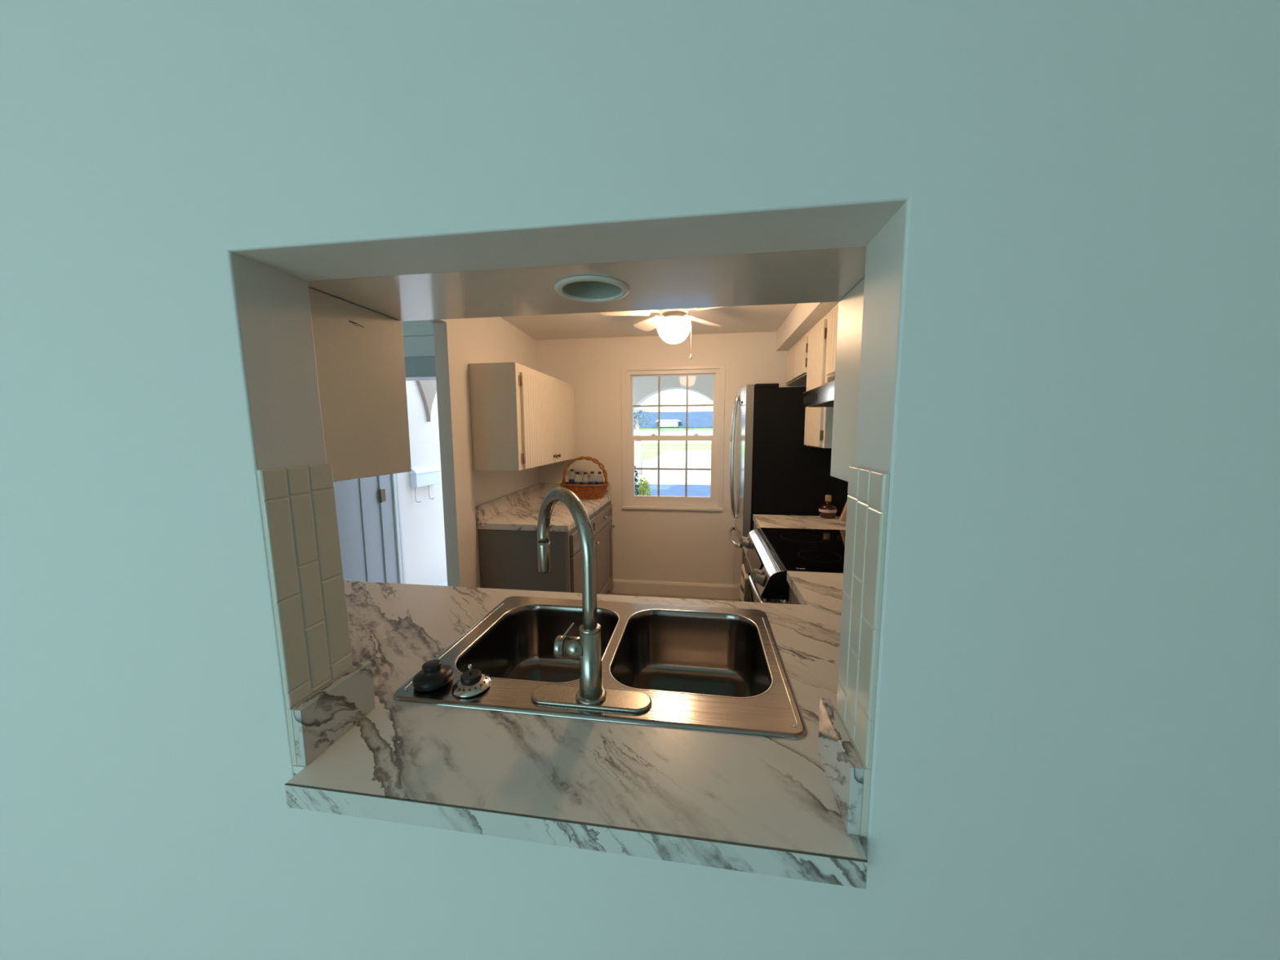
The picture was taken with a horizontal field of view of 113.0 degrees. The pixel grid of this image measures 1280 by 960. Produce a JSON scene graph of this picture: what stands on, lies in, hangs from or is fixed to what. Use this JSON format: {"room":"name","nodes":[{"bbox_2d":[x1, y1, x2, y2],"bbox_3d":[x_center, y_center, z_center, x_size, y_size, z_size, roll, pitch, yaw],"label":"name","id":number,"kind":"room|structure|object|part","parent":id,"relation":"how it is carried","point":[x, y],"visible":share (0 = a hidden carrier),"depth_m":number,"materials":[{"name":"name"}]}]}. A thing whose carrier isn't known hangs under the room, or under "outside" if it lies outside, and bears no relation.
{"room":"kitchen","nodes":[
{"label":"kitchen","id":0,"kind":"room"},
{"bbox_2d":[426,316,539,587],"bbox_3d":[-1.063,0.059,2.348,0.078,2.230,2.942,0,6,5],"label":"wall","id":1,"kind":"structure","parent":0,"point":[459,343],"depth_m":2.45,"materials":[{"name":"white paint"}]},
{"bbox_2d":[468,362,575,471],"bbox_3d":[-0.773,-0.438,3.111,0.363,0.630,1.257,0,6,5],"label":"upper cabinet","id":2,"kind":"object","parent":1,"relation":"attached to","point":[522,417],"visible":0.99,"depth_m":2.53,"materials":[{"name":"beige paint"}]},
{"bbox_3d":[-0.668,-0.383,2.811,0.019,0.574,0.560,1,6,7],"label":"door","id":3,"kind":"part","parent":2,"relation":"part of","materials":[{"name":"beige paint"}]},
{"bbox_3d":[-0.600,-0.445,3.361,0.019,0.574,0.544,1,6,7],"label":"door","id":4,"kind":"part","parent":2,"relation":"part of","materials":[{"name":"beige paint"}]},
{"bbox_2d":[397,331,806,591],"bbox_3d":[-0.172,-0.190,3.823,6.200,3.050,0.280,1,6,8],"label":"wall","id":5,"kind":"structure","parent":0,"point":[688,546],"depth_m":3.65,"materials":[{"name":"white paint"}]},
{"bbox_2d":[333,320,435,583],"bbox_3d":[-2.191,-0.061,3.880,1.560,2.795,0.931,-4,7,-28],"label":"door","id":6,"kind":"structure","parent":5,"relation":"in","point":[368,513],"depth_m":3.87,"materials":[{"name":"grey paint"}]},
{"bbox_3d":[-2.043,0.106,3.973,1.060,2.440,0.008,1,6,8],"label":"casing","id":7,"kind":"part","parent":6,"relation":"part of","materials":[{"name":"grey paint"}]},
{"bbox_3d":[-2.025,0.162,4.102,0.920,2.300,0.240,1,6,8],"label":"frame","id":8,"kind":"part","parent":6,"relation":"part of","materials":[{"name":"grey paint"}]},
{"bbox_2d":[612,578,733,599],"bbox_3d":[0.288,0.960,3.735,1.076,0.122,0.016,1,6,8],"label":"baseboard","id":9,"kind":"structure","parent":5,"relation":"attached to","point":[621,586],"depth_m":3.73,"materials":[{"name":"white paint"}]},
{"bbox_2d":[621,364,725,511],"bbox_3d":[0.277,-0.350,3.637,0.871,1.213,0.122,1,6,8],"label":"window","id":10,"kind":"structure","parent":5,"relation":"in","point":[718,371],"depth_m":3.62,"materials":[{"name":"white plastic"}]},
{"bbox_3d":[0.273,0.246,3.660,0.871,0.022,0.034,1,6,8],"label":"sill","id":11,"kind":"part","parent":10,"relation":"part of","materials":[{"name":"white paint"}]},
{"bbox_3d":[0.277,-0.103,3.661,0.721,0.560,0.035,1,6,8],"label":"sash","id":12,"kind":"part","parent":10,"relation":"part of","materials":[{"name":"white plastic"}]},
{"bbox_3d":[0.281,-0.626,3.639,0.717,0.545,0.035,1,6,8],"label":"sash","id":13,"kind":"part","parent":10,"relation":"part of","materials":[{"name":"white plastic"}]},
{"bbox_2d":[0,0,1279,959],"bbox_3d":[0.358,0.021,0.581,4.220,2.750,0.128,1,6,8],"label":"wall","id":14,"kind":"structure","parent":0,"point":[1065,214],"depth_m":0.55,"materials":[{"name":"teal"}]},
{"bbox_2d":[257,463,353,765],"bbox_3d":[-0.570,0.222,0.739,0.018,0.492,0.127,1,6,8],"label":"tile backsplash","id":15,"kind":"object","parent":14,"relation":"attached to","point":[299,508],"visible":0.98,"depth_m":0.72,"materials":[{"name":"beige tile"}]},
{"bbox_2d":[291,660,375,766],"bbox_3d":[-0.550,0.416,0.771,0.017,0.099,0.152,1,6,8],"label":"countertop backsplash","id":16,"kind":"structure","parent":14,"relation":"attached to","point":[325,717],"depth_m":0.75,"materials":[{"name":"stone"}]},
{"bbox_2d":[308,287,411,481],"bbox_3d":[-0.904,-0.195,0.980,0.613,0.369,0.340,1,6,8],"label":"upper cabinet","id":17,"kind":"object","parent":14,"relation":"attached to","point":[361,371],"visible":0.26,"depth_m":0.91,"materials":[{"name":"beige paint"}]},
{"bbox_2d":[817,697,863,835],"bbox_3d":[0.303,0.427,0.648,0.016,0.099,0.152,1,6,8],"label":"countertop backsplash","id":18,"kind":"structure","parent":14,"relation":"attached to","point":[843,769],"depth_m":0.61,"materials":[{"name":"stone"}]},
{"bbox_2d":[830,278,864,481],"bbox_3d":[0.741,-0.174,0.743,0.686,0.369,0.340,1,6,8],"label":"upper cabinet","id":19,"kind":"object","parent":14,"relation":"attached to","point":[850,315],"visible":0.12,"depth_m":0.83,"materials":[{"name":"beige paint"}]},
{"bbox_2d":[835,466,889,836],"bbox_3d":[0.313,0.232,0.611,0.008,0.496,0.127,1,6,8],"label":"tile backsplash","id":20,"kind":"object","parent":14,"relation":"attached to","point":[868,491],"visible":1,"depth_m":0.58,"materials":[{"name":"beige tile"}]},
{"bbox_2d":[500,303,796,340],"bbox_3d":[0.095,-1.064,2.053,2.610,0.060,2.932,1,6,8],"label":"ceiling","id":21,"kind":"structure","parent":0,"point":[767,317],"depth_m":3.12,"materials":[{"name":"white paint"}]},
{"bbox_2d":[307,246,866,320],"bbox_3d":[-0.069,-0.627,0.786,2.320,0.525,0.297,1,6,8],"label":"bulkhead","id":22,"kind":"object","parent":21,"relation":"attached to","point":[818,275],"visible":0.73,"depth_m":0.79,"materials":[{"name":"white paint"}]},
{"bbox_2d":[554,275,630,302],"bbox_3d":[-0.091,-0.419,0.804,0.143,0.121,0.143,1,6,8],"label":"recessed light","id":23,"kind":"object","parent":22,"relation":"attached to","point":[585,288],"visible":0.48,"depth_m":0.85,"materials":[{"name":"white metal"}]},
{"bbox_2d":[600,306,721,359],"bbox_3d":[0.190,-0.878,2.392,0.817,0.384,0.782,1,6,8],"label":"ceiling fan","id":24,"kind":"object","parent":21,"relation":"hanging from","point":[673,326],"visible":0.72,"depth_m":2.38,"materials":[{"name":"white"}]},
{"bbox_3d":[-0.080,-0.948,2.366,0.285,0.032,0.118,-1,6,-10],"label":"blade","id":25,"kind":"part","parent":24,"relation":"part of","materials":[{"name":"white wood"}]},
{"bbox_3d":[0.064,-0.981,2.657,0.118,0.032,0.285,-4,7,-28],"label":"blade","id":26,"kind":"part","parent":24,"relation":"part of","materials":[{"name":"white wood"}]},
{"bbox_3d":[0.193,-0.974,2.410,0.160,0.087,0.160,1,6,8],"label":"motor","id":27,"kind":"part","parent":24,"relation":"part of","materials":[{"name":"white metal"}]},
{"bbox_3d":[0.194,-0.847,2.425,0.193,0.127,0.193,1,6,8],"label":"lamp globe","id":28,"kind":"part","parent":24,"relation":"part of"},
{"bbox_3d":[0.287,-0.815,2.402,0.009,0.195,0.003,2,7,18],"label":"pull chain","id":29,"kind":"part","parent":24,"relation":"part of","materials":[{"name":"white metal"}]},
{"bbox_3d":[0.387,-0.977,2.610,0.118,0.032,0.285,6,9,44],"label":"blade","id":30,"kind":"part","parent":24,"relation":"part of","materials":[{"name":"white wood"}]},
{"bbox_3d":[0.442,-0.941,2.291,0.285,0.032,0.118,3,7,26],"label":"blade","id":31,"kind":"part","parent":24,"relation":"part of","materials":[{"name":"white wood"}]},
{"bbox_2d":[776,301,839,351],"bbox_3d":[1.096,-0.962,2.069,0.390,0.152,2.635,1,6,8],"label":"soffit","id":32,"kind":"structure","parent":21,"relation":"attached to","point":[804,316],"depth_m":2.66,"materials":[{"name":"white"}]},
{"bbox_2d":[605,591,733,600],"bbox_3d":[0.084,1.372,2.406,2.670,0.400,3.340,1,6,8],"label":"floor","id":33,"kind":"structure","parent":0,"point":[607,593],"depth_m":3.72,"materials":[{"name":"tile"}]},
{"bbox_2d":[477,500,614,594],"bbox_3d":[-0.637,0.656,3.221,0.700,0.845,1.220,1,6,8],"label":"base cabinet","id":34,"kind":"object","parent":33,"relation":"on","point":[508,558],"visible":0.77,"depth_m":2.61,"materials":[{"name":"grey wood"}]},
{"bbox_2d":[475,482,611,532],"bbox_3d":[-0.662,0.167,3.162,0.657,0.140,1.236,1,6,8],"label":"countertop","id":35,"kind":"structure","parent":34,"relation":"on","point":[518,510],"depth_m":2.88,"materials":[{"name":"stone"}]},
{"bbox_2d":[560,456,608,498],"bbox_3d":[-0.467,-0.026,3.579,0.407,0.349,0.218,1,6,8],"label":"wicker basket","id":36,"kind":"object","parent":35,"relation":"on","point":[582,491],"visible":0.82,"depth_m":3.52,"materials":[{"name":"brown wicker"}]},
{"bbox_2d":[568,469,575,484],"bbox_3d":[-0.577,0.007,3.619,0.064,0.197,0.064,1,6,8],"label":"water bottle","id":37,"kind":"object","parent":36,"relation":"in","point":[571,477],"visible":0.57,"depth_m":3.59,"materials":[{"name":"white"}]},
{"bbox_2d":[573,471,581,484],"bbox_3d":[-0.526,0.032,3.579,0.064,0.197,0.064,1,6,8],"label":"water bottle","id":38,"kind":"object","parent":36,"relation":"in","point":[577,480],"visible":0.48,"depth_m":3.56,"materials":[{"name":"white"}]},
{"bbox_3d":[-0.467,-0.073,3.574,0.407,0.256,0.033,1,6,8],"label":"handle","id":39,"kind":"part","parent":36,"relation":"part of","materials":[{"name":"wicker"}]},
{"bbox_2d":[582,471,589,484],"bbox_3d":[-0.457,0.033,3.564,0.064,0.197,0.064,1,6,8],"label":"water bottle","id":40,"kind":"object","parent":36,"relation":"in","point":[585,481],"visible":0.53,"depth_m":3.54,"materials":[{"name":"white"}]},
{"bbox_2d":[589,471,595,484],"bbox_3d":[-0.401,0.028,3.576,0.064,0.197,0.064,1,6,8],"label":"water bottle","id":41,"kind":"object","parent":36,"relation":"in","point":[592,478],"visible":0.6,"depth_m":3.55,"materials":[{"name":"white"}]},
{"bbox_2d":[595,471,603,484],"bbox_3d":[-0.340,0.029,3.582,0.064,0.197,0.064,1,6,8],"label":"water bottle","id":42,"kind":"object","parent":36,"relation":"in","point":[599,481],"visible":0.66,"depth_m":3.56,"materials":[{"name":"white"}]},
{"bbox_3d":[-0.375,0.367,2.851,0.020,0.130,0.566,1,6,8],"label":"drawer","id":43,"kind":"part","parent":34,"relation":"part of","materials":[{"name":"grey paint"}]},
{"bbox_3d":[-0.374,0.720,2.890,0.020,0.560,0.566,1,6,8],"label":"door","id":44,"kind":"part","parent":34,"relation":"part of","materials":[{"name":"grey paint"}]},
{"bbox_3d":[-0.352,0.611,3.174,0.019,0.744,1.219,1,6,8],"label":"frame","id":45,"kind":"part","parent":34,"relation":"part of","materials":[{"name":"grey paint"}]},
{"bbox_3d":[-0.293,0.304,3.414,0.020,0.130,0.568,1,6,8],"label":"drawer","id":46,"kind":"part","parent":34,"relation":"part of","materials":[{"name":"grey paint"}]},
{"bbox_3d":[-0.292,0.657,3.454,0.020,0.560,0.568,1,6,8],"label":"door","id":47,"kind":"part","parent":34,"relation":"part of","materials":[{"name":"grey paint"}]},
{"bbox_2d":[753,521,757,602],"bbox_3d":[1.023,0.715,2.648,0.644,0.845,0.404,1,6,8],"label":"base cabinet","id":48,"kind":"object","parent":33,"relation":"on","point":[754,524],"visible":0.02,"depth_m":2.73,"materials":[{"name":"grey paint"}]},
{"bbox_2d":[752,514,845,529],"bbox_3d":[1.035,0.276,2.598,0.621,0.038,0.407,1,6,8],"label":"countertop","id":49,"kind":"structure","parent":48,"relation":"on","point":[798,522],"depth_m":2.59,"materials":[{"name":"white stone"}]},
{"bbox_2d":[818,494,836,519],"bbox_3d":[1.205,0.170,2.715,0.107,0.144,0.107,1,6,8],"label":"liquor bottle","id":50,"kind":"object","parent":49,"relation":"on","point":[828,510],"visible":1,"depth_m":2.68,"materials":[{"name":"red glass"}]},
{"bbox_2d":[839,500,847,522],"bbox_3d":[1.246,0.190,2.520,0.104,0.143,0.033,-1,6,-4],"label":"wooden sign","id":51,"kind":"object","parent":49,"relation":"on","point":[843,516],"visible":0.24,"depth_m":2.51,"materials":[{"name":"brown wood"}]},
{"bbox_2d":[727,383,848,601],"bbox_3d":[1.044,0.205,3.159,0.754,1.746,0.684,1,6,8],"label":"refrigerator","id":52,"kind":"object","parent":33,"relation":"on","point":[776,473],"visible":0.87,"depth_m":2.79,"materials":[{"name":"black metal"}]},
{"bbox_3d":[0.708,-0.172,3.212,0.055,0.909,0.024,1,6,8],"label":"handle","id":53,"kind":"part","parent":52,"relation":"part of","materials":[{"name":"silver metal"}]},
{"bbox_3d":[0.708,0.430,3.234,0.075,0.027,0.591,1,6,8],"label":"handle","id":54,"kind":"part","parent":52,"relation":"part of","materials":[{"name":"silver metal"}]},
{"bbox_3d":[0.696,-0.162,3.123,0.055,0.909,0.024,1,6,8],"label":"handle","id":55,"kind":"part","parent":52,"relation":"part of","materials":[{"name":"silver metal"}]},
{"bbox_3d":[0.787,-0.175,3.329,0.073,1.020,0.340,1,6,8],"label":"door","id":56,"kind":"part","parent":52,"relation":"part of","materials":[{"name":"silver metal"}]},
{"bbox_3d":[0.765,0.680,3.253,0.073,0.642,0.684,1,6,8],"label":"freezer drawer","id":57,"kind":"part","parent":52,"relation":"part of","materials":[{"name":"silver metal"}]},
{"bbox_3d":[0.738,-0.137,2.991,0.073,1.020,0.340,1,6,8],"label":"door","id":58,"kind":"part","parent":52,"relation":"part of","materials":[{"name":"silver metal"}]},
{"bbox_2d":[782,586,800,604],"bbox_3d":[0.811,0.879,1.192,0.644,0.845,1.007,1,6,8],"label":"base cabinet","id":59,"kind":"object","parent":33,"relation":"on","point":[793,599],"visible":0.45,"depth_m":1.64,"materials":[{"name":"beige"}]},
{"bbox_3d":[0.572,0.479,1.654,0.030,0.026,0.026,1,6,8],"label":"knob","id":60,"kind":"part","parent":59,"relation":"part of","materials":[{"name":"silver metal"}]},
{"bbox_3d":[0.579,0.789,1.554,0.020,0.725,0.335,1,6,8],"label":"door","id":61,"kind":"part","parent":59,"relation":"part of","materials":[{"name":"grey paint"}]},
{"bbox_2d":[738,527,845,604],"bbox_3d":[0.887,0.759,2.074,0.749,0.888,0.764,1,6,8],"label":"range","id":62,"kind":"object","parent":33,"relation":"on","point":[770,553],"visible":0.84,"depth_m":1.93,"materials":[{"name":"black glass"}]},
{"bbox_3d":[0.589,0.343,2.402,0.047,0.050,0.046,1,6,8],"label":"knob","id":63,"kind":"part","parent":62,"relation":"part of","materials":[{"name":"grey metal"}]},
{"bbox_3d":[0.579,0.350,2.333,0.047,0.050,0.046,1,6,8],"label":"knob","id":64,"kind":"part","parent":62,"relation":"part of","materials":[{"name":"grey metal"}]},
{"bbox_2d":[739,557,754,602],"bbox_3d":[0.570,0.645,2.258,0.064,0.412,0.250,1,6,8],"label":"dish towel","id":65,"kind":"object","parent":62,"relation":"hanging from","point":[746,569],"visible":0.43,"depth_m":2.24,"materials":[{"name":"beige fabric"}]},
{"bbox_3d":[0.505,0.407,1.830,0.047,0.050,0.046,1,6,8],"label":"knob","id":66,"kind":"part","parent":62,"relation":"part of","materials":[{"name":"grey metal"}]},
{"bbox_3d":[0.495,0.415,1.761,0.047,0.050,0.046,1,6,8],"label":"knob","id":67,"kind":"part","parent":62,"relation":"part of","materials":[{"name":"grey metal"}]},
{"bbox_3d":[0.580,0.482,2.088,0.092,0.023,0.685,1,6,8],"label":"handle","id":68,"kind":"part","parent":62,"relation":"part of","materials":[{"name":"silver metal"}]},
{"bbox_3d":[0.597,0.379,2.074,0.109,0.121,0.762,1,6,8],"label":"control panel","id":69,"kind":"part","parent":62,"relation":"part of","materials":[{"name":"silver metal"}]},
{"bbox_3d":[0.639,0.709,2.105,0.029,0.531,0.754,1,6,8],"label":"oven door","id":70,"kind":"part","parent":62,"relation":"part of","materials":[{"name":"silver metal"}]},
{"bbox_2d":[760,527,845,573],"bbox_3d":[0.946,0.327,2.017,0.627,0.018,0.764,1,6,8],"label":"cooktop","id":71,"kind":"object","parent":62,"relation":"in","point":[793,549],"depth_m":2.00,"materials":[{"name":"black glass"}]},
{"bbox_3d":[1.330,0.090,2.002,0.120,2.230,2.932,1,6,8],"label":"wall","id":72,"kind":"structure","parent":0,"visible":0},
{"bbox_2d":[784,329,810,385],"bbox_3d":[1.266,-0.855,3.021,0.318,0.271,0.733,1,6,8],"label":"upper cabinet","id":73,"kind":"object","parent":72,"relation":"attached to","point":[796,360],"visible":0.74,"depth_m":2.98,"materials":[{"name":"beige paint"}]},
{"bbox_3d":[1.143,-0.863,3.215,0.019,0.228,0.310,1,6,8],"label":"door","id":74,"kind":"part","parent":73,"relation":"part of","materials":[{"name":"beige paint"}]},
{"bbox_3d":[1.094,-0.825,2.880,0.019,0.228,0.330,1,6,8],"label":"door","id":75,"kind":"part","parent":73,"relation":"part of","materials":[{"name":"beige paint"}]},
{"bbox_2d":[802,377,835,407],"bbox_3d":[1.046,-0.432,1.918,0.424,0.160,0.760,1,6,8],"label":"range hood","id":76,"kind":"object","parent":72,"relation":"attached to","point":[822,396],"visible":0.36,"depth_m":2.02,"materials":[{"name":"silver metal"}]},
{"bbox_2d":[804,311,835,448],"bbox_3d":[1.184,-0.561,2.484,0.318,0.734,0.409,1,6,8],"label":"upper cabinet","id":77,"kind":"object","parent":72,"relation":"attached to","point":[818,433],"visible":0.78,"depth_m":2.41,"materials":[{"name":"beige paint"}]},
{"bbox_2d":[825,303,838,377],"bbox_3d":[1.099,-0.686,1.881,0.318,0.351,0.769,1,6,8],"label":"upper cabinet","id":78,"kind":"object","parent":72,"relation":"attached to","point":[832,328],"visible":0.15,"depth_m":2.17,"materials":[{"name":"beige paint"}]},
{"label":"outside","id":79,"kind":"structure","parent":0,"visible":0},
{"bbox_2d":[635,484,710,496],"bbox_3d":[1.051,0.471,8.854,60.000,0.006,6.100,1,6,8],"label":"asphalt","id":80,"kind":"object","parent":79,"point":[668,490],"visible":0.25,"depth_m":10.72,"materials":[{"name":"asphalt"}]},
{"bbox_2d":[634,461,639,495],"bbox_3d":[-0.238,0.102,7.218,0.499,1.120,0.477,1,6,8],"label":"shrub","id":81,"kind":"object","parent":80,"relation":"on","point":[636,480],"visible":0.09,"depth_m":7.18,"materials":[{"name":"green plant"}]},
{"bbox_2d":[635,477,651,495],"bbox_3d":[0.061,0.282,7.601,0.309,0.669,0.319,3,7,28],"label":"shrub","id":82,"kind":"object","parent":80,"relation":"on","point":[645,488],"visible":0.41,"depth_m":7.54,"materials":[{"name":"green plant"}]},
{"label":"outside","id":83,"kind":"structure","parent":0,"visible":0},
{"bbox_2d":[634,443,711,450],"bbox_3d":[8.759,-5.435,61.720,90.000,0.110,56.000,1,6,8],"label":"lawn","id":84,"kind":"structure","parent":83,"point":[645,446],"depth_m":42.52,"materials":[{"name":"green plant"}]},
{"bbox_2d":[633,411,712,443],"bbox_3d":[6.422,-7.400,59.348,50.000,4.340,9.100,1,6,8],"label":"neighbor house","id":85,"kind":"structure","parent":84,"relation":"on","point":[672,423],"depth_m":57.22,"materials":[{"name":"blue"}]},
{"bbox_3d":[2.632,-6.278,57.345,1.260,0.860,0.025,1,6,8],"label":"pane","id":86,"kind":"part","parent":85,"relation":"part of","materials":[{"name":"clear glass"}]},
{"bbox_3d":[6.590,-6.226,56.774,1.260,0.860,0.025,1,6,8],"label":"pane","id":87,"kind":"part","parent":85,"relation":"part of","materials":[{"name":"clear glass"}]},
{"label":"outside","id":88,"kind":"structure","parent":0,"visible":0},
{"bbox_2d":[438,450,711,586],"bbox_3d":[2.546,-0.431,19.130,60.000,0.500,30.660,1,6,8],"label":"paving","id":89,"kind":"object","parent":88,"point":[668,459],"visible":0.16,"depth_m":17.77,"materials":[{"name":"concrete"}]},
{"bbox_2d":[633,407,651,475],"bbox_3d":[-0.184,-1.492,14.673,1.195,2.621,0.830,1,6,8],"label":"tree","id":90,"kind":"object","parent":89,"relation":"on","point":[639,459],"visible":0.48,"depth_m":14.59,"materials":[{"name":"grey plant"}]},
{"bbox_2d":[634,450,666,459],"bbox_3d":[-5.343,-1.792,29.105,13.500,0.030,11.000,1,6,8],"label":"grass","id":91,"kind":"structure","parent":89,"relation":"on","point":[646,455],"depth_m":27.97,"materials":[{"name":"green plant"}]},
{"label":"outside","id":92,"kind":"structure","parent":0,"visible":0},
{"bbox_2d":[633,375,713,412],"bbox_3d":[1.320,-0.406,5.035,4.200,2.600,0.260,1,6,8],"label":"wall","id":93,"kind":"structure","parent":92,"point":[644,388],"depth_m":4.97,"materials":[{"name":"beige paint"}]},
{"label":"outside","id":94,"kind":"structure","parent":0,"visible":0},
{"bbox_2d":[398,380,447,585],"bbox_3d":[-2.581,-0.217,5.259,0.220,3.000,1.860,1,6,8],"label":"wall","id":95,"kind":"structure","parent":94,"point":[423,522],"depth_m":4.92,"materials":[{"name":"beige paint"}]},
{"bbox_2d":[408,465,440,502],"bbox_3d":[-2.478,0.041,4.912,0.090,0.395,0.440,1,6,8],"label":"mailbox","id":96,"kind":"object","parent":95,"relation":"attached to","point":[422,476],"visible":0.94,"depth_m":4.83,"materials":[{"name":"white metal"}]},
{"bbox_3d":[-2.479,-0.122,4.894,0.087,0.068,0.440,1,6,8],"label":"lid","id":97,"kind":"part","parent":96,"relation":"part of","materials":[{"name":"white metal"}]},
{"bbox_2d":[415,380,436,422],"bbox_3d":[-2.473,-1.042,5.008,0.045,0.705,0.540,1,6,8],"label":"trim","id":98,"kind":"structure","parent":95,"relation":"attached to","point":[428,388],"depth_m":4.94,"materials":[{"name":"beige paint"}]},
{"bbox_3d":[-0.389,0.883,1.197,1.588,0.845,0.672,1,6,8],"label":"base cabinet","id":99,"kind":"object","parent":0,"visible":0},
{"bbox_2d":[284,570,867,888],"bbox_3d":[-0.033,0.439,1.182,2.326,0.040,1.175,1,6,8],"label":"countertop","id":100,"kind":"structure","parent":99,"relation":"on","point":[748,803],"depth_m":0.70,"materials":[{"name":"stone"}]},
{"bbox_2d":[531,487,651,713],"bbox_3d":[-0.150,0.233,0.882,0.350,0.424,0.160,5,8,39],"label":"faucet","id":101,"kind":"object","parent":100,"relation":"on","point":[590,694],"visible":1,"depth_m":0.84,"materials":[{"name":"silver metal"}]},
{"bbox_3d":[-0.167,0.152,0.929,0.029,0.272,0.263,-5,8,-34],"label":"spout","id":102,"kind":"part","parent":101,"relation":"part of","materials":[{"name":"silver metal"}]},
{"bbox_3d":[-0.146,0.307,0.863,0.027,0.030,0.015,-2,7,-18],"label":"lever","id":103,"kind":"part","parent":101,"relation":"part of","materials":[{"name":"silver metal"}]},
{"bbox_3d":[-0.131,0.339,0.857,0.038,0.041,0.041,1,6,8],"label":"handle","id":104,"kind":"part","parent":101,"relation":"part of","materials":[{"name":"silver metal"}]},
{"bbox_3d":[-0.101,0.445,0.865,0.250,0.007,0.062,1,6,8],"label":"deck plate","id":105,"kind":"part","parent":101,"relation":"part of","materials":[{"name":"silver metal"}]},
{"bbox_2d":[393,595,807,739],"bbox_3d":[-0.069,0.515,1.100,0.838,0.188,0.559,1,6,8],"label":"sink","id":106,"kind":"object","parent":100,"relation":"in","point":[719,669],"visible":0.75,"depth_m":1.22,"materials":[{"name":"silver metal"}]},
{"bbox_2d":[412,658,453,691],"bbox_3d":[-0.451,0.420,0.922,0.080,0.046,0.080,1,6,8],"label":"stopper","id":107,"kind":"object","parent":106,"relation":"on","point":[433,675],"visible":1,"depth_m":0.90,"materials":[{"name":"black rubber"}]},
{"bbox_2d":[451,664,491,697],"bbox_3d":[-0.360,0.418,0.905,0.080,0.052,0.080,1,6,8],"label":"strainer","id":108,"kind":"object","parent":106,"relation":"on","point":[472,682],"visible":1,"depth_m":0.89,"materials":[{"name":"silver metal"}]},
{"bbox_3d":[-0.362,0.404,0.902,0.008,0.022,0.008,1,6,8],"label":"pull knob","id":109,"kind":"part","parent":108,"relation":"part of","materials":[{"name":"silver metal"}]},
{"bbox_2d":[453,604,619,683],"bbox_3d":[-0.252,0.511,1.145,0.355,0.187,0.407,1,6,8],"label":"basin","id":110,"kind":"object","parent":106,"relation":"in","point":[516,646],"depth_m":1.30,"materials":[{"name":"silver metal"}]},
{"bbox_2d":[608,608,773,697],"bbox_3d":[0.130,0.515,1.097,0.372,0.187,0.416,1,6,8],"label":"basin","id":111,"kind":"object","parent":106,"relation":"in","point":[683,653],"depth_m":1.27,"materials":[{"name":"silver metal"}]}
]}

